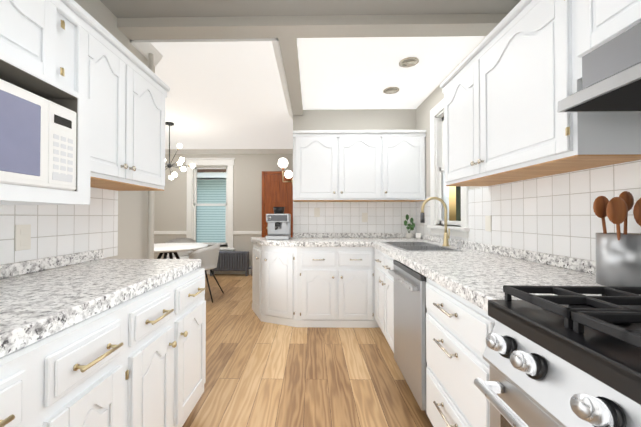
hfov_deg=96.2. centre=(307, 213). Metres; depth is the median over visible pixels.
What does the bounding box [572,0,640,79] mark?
upper cabinet
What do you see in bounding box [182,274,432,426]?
floor
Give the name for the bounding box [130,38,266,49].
crown molding
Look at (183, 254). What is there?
chair
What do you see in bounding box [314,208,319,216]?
electrical outlet
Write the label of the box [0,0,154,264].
wall
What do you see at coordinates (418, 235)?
cup
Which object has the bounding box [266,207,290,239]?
coffee machine
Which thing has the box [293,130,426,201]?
upper cabinet
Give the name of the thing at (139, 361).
base cabinet
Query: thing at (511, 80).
upper cabinet
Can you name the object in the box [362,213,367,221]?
electrical outlet
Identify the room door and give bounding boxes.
[262,171,292,237]
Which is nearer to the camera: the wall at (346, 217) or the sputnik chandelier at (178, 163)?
the wall at (346, 217)
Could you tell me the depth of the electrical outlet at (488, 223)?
2.14 m
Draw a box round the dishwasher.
[388,260,432,425]
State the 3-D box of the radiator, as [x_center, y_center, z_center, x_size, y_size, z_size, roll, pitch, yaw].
[-1.523,1.002,5.765,0.846,0.485,0.165,0,-1,1]
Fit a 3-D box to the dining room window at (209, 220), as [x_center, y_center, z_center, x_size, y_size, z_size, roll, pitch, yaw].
[-2.008,-0.151,5.953,1.040,1.975,0.190,0,-1,1]
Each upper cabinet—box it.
[0,0,79,103]
[59,6,135,187]
[101,57,169,190]
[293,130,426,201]
[440,56,519,185]
[468,0,640,179]
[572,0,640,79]
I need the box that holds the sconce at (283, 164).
[278,158,292,184]
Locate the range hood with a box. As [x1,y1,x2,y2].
[557,23,640,111]
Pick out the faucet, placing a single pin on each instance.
(446, 234)
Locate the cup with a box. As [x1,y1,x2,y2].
[416,233,420,238]
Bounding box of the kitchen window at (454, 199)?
[427,99,469,237]
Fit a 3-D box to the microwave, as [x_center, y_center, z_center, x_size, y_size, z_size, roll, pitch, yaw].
[-1.101,-0.245,0.858,0.398,0.310,0.540,0,-1,1]
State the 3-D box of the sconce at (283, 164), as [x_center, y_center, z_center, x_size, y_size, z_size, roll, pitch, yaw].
[-0.291,-0.549,3.769,0.202,0.363,0.136,0,-1,1]
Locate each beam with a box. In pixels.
[117,14,506,39]
[278,38,302,114]
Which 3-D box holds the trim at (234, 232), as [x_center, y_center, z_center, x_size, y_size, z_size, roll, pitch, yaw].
[-1.229,0.396,5.888,0.610,0.070,0.022,0,-1,1]
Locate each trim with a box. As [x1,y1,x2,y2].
[147,53,153,258]
[154,231,185,233]
[233,231,261,234]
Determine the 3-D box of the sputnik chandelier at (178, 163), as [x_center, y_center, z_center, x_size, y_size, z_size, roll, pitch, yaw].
[-2.054,-0.891,4.227,0.631,0.883,0.537,0,-1,1]
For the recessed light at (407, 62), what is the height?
0.008 m
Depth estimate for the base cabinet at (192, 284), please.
1.57 m
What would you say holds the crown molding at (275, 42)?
attached to the beam at (289, 51)
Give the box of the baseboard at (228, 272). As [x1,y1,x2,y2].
[206,269,250,273]
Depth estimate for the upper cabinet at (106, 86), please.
1.39 m
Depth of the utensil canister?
1.07 m
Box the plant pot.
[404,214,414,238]
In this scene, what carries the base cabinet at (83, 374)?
on the floor
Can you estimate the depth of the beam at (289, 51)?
2.59 m
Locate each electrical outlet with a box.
[15,224,30,250]
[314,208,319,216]
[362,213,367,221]
[485,216,491,231]
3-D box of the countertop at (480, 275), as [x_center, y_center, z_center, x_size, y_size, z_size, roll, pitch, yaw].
[0.978,0.289,2.298,0.766,0.114,2.748,0,-1,1]
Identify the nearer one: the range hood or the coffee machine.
the range hood
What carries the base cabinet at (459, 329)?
on the floor
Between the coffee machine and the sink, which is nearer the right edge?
the sink
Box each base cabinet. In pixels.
[0,300,135,426]
[130,280,179,426]
[174,268,205,426]
[252,243,307,326]
[308,247,375,327]
[375,248,394,352]
[426,277,495,426]
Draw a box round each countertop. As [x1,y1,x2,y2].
[0,249,200,357]
[251,233,362,246]
[363,233,603,311]
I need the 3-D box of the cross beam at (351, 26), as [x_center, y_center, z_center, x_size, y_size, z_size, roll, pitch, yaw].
[0.020,-1.322,2.037,2.675,0.070,0.140,0,-1,1]
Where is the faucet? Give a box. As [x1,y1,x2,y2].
[420,197,449,245]
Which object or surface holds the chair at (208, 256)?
on the floor
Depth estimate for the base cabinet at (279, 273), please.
3.15 m
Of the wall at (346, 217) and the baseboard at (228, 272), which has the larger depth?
the baseboard at (228, 272)
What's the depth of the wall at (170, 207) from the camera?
5.92 m
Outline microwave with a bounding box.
[0,79,76,190]
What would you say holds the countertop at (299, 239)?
on the base cabinet at (332, 287)
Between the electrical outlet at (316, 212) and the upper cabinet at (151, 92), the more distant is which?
the electrical outlet at (316, 212)
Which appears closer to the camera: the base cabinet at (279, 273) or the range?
the range
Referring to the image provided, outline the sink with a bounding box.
[382,242,461,250]
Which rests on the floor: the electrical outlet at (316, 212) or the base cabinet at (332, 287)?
the base cabinet at (332, 287)
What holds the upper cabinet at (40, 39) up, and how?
attached to the wall at (112, 224)
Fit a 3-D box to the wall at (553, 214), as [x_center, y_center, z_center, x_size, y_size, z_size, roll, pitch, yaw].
[1.422,-0.076,2.111,0.135,2.560,7.760,0,-1,1]
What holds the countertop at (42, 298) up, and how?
on the base cabinet at (192, 284)
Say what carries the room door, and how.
in the wall at (170, 207)
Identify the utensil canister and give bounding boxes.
[593,191,640,286]
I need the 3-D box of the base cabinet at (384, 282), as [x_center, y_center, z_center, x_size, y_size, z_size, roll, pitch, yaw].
[0.999,0.779,2.500,0.672,0.860,0.697,0,-1,1]
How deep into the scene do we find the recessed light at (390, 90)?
3.13 m
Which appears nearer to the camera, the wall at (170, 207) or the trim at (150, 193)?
the trim at (150, 193)
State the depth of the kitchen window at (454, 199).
3.02 m
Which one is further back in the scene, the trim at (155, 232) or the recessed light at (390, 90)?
the trim at (155, 232)
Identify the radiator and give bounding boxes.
[210,251,251,275]
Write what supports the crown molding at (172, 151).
attached to the wall at (170, 207)
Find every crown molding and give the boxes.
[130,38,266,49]
[165,149,292,153]
[267,38,292,118]
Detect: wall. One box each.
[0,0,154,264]
[154,154,292,266]
[293,109,415,232]
[416,36,640,260]
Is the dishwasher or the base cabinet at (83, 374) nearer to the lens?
the base cabinet at (83, 374)
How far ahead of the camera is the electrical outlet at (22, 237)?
1.33 m
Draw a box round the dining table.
[154,243,207,258]
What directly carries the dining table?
on the floor
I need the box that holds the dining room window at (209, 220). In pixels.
[184,158,234,250]
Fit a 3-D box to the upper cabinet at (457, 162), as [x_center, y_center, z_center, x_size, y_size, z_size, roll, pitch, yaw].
[1.182,-0.599,1.902,0.333,0.769,0.537,0,-1,1]
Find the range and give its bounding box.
[474,285,640,426]
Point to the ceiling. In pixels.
(225, 95)
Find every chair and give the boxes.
[166,238,195,258]
[188,243,223,302]
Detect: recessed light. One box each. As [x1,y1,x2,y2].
[383,87,398,93]
[399,57,418,67]
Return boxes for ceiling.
[100,0,520,148]
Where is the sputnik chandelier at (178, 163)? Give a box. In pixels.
[165,122,194,179]

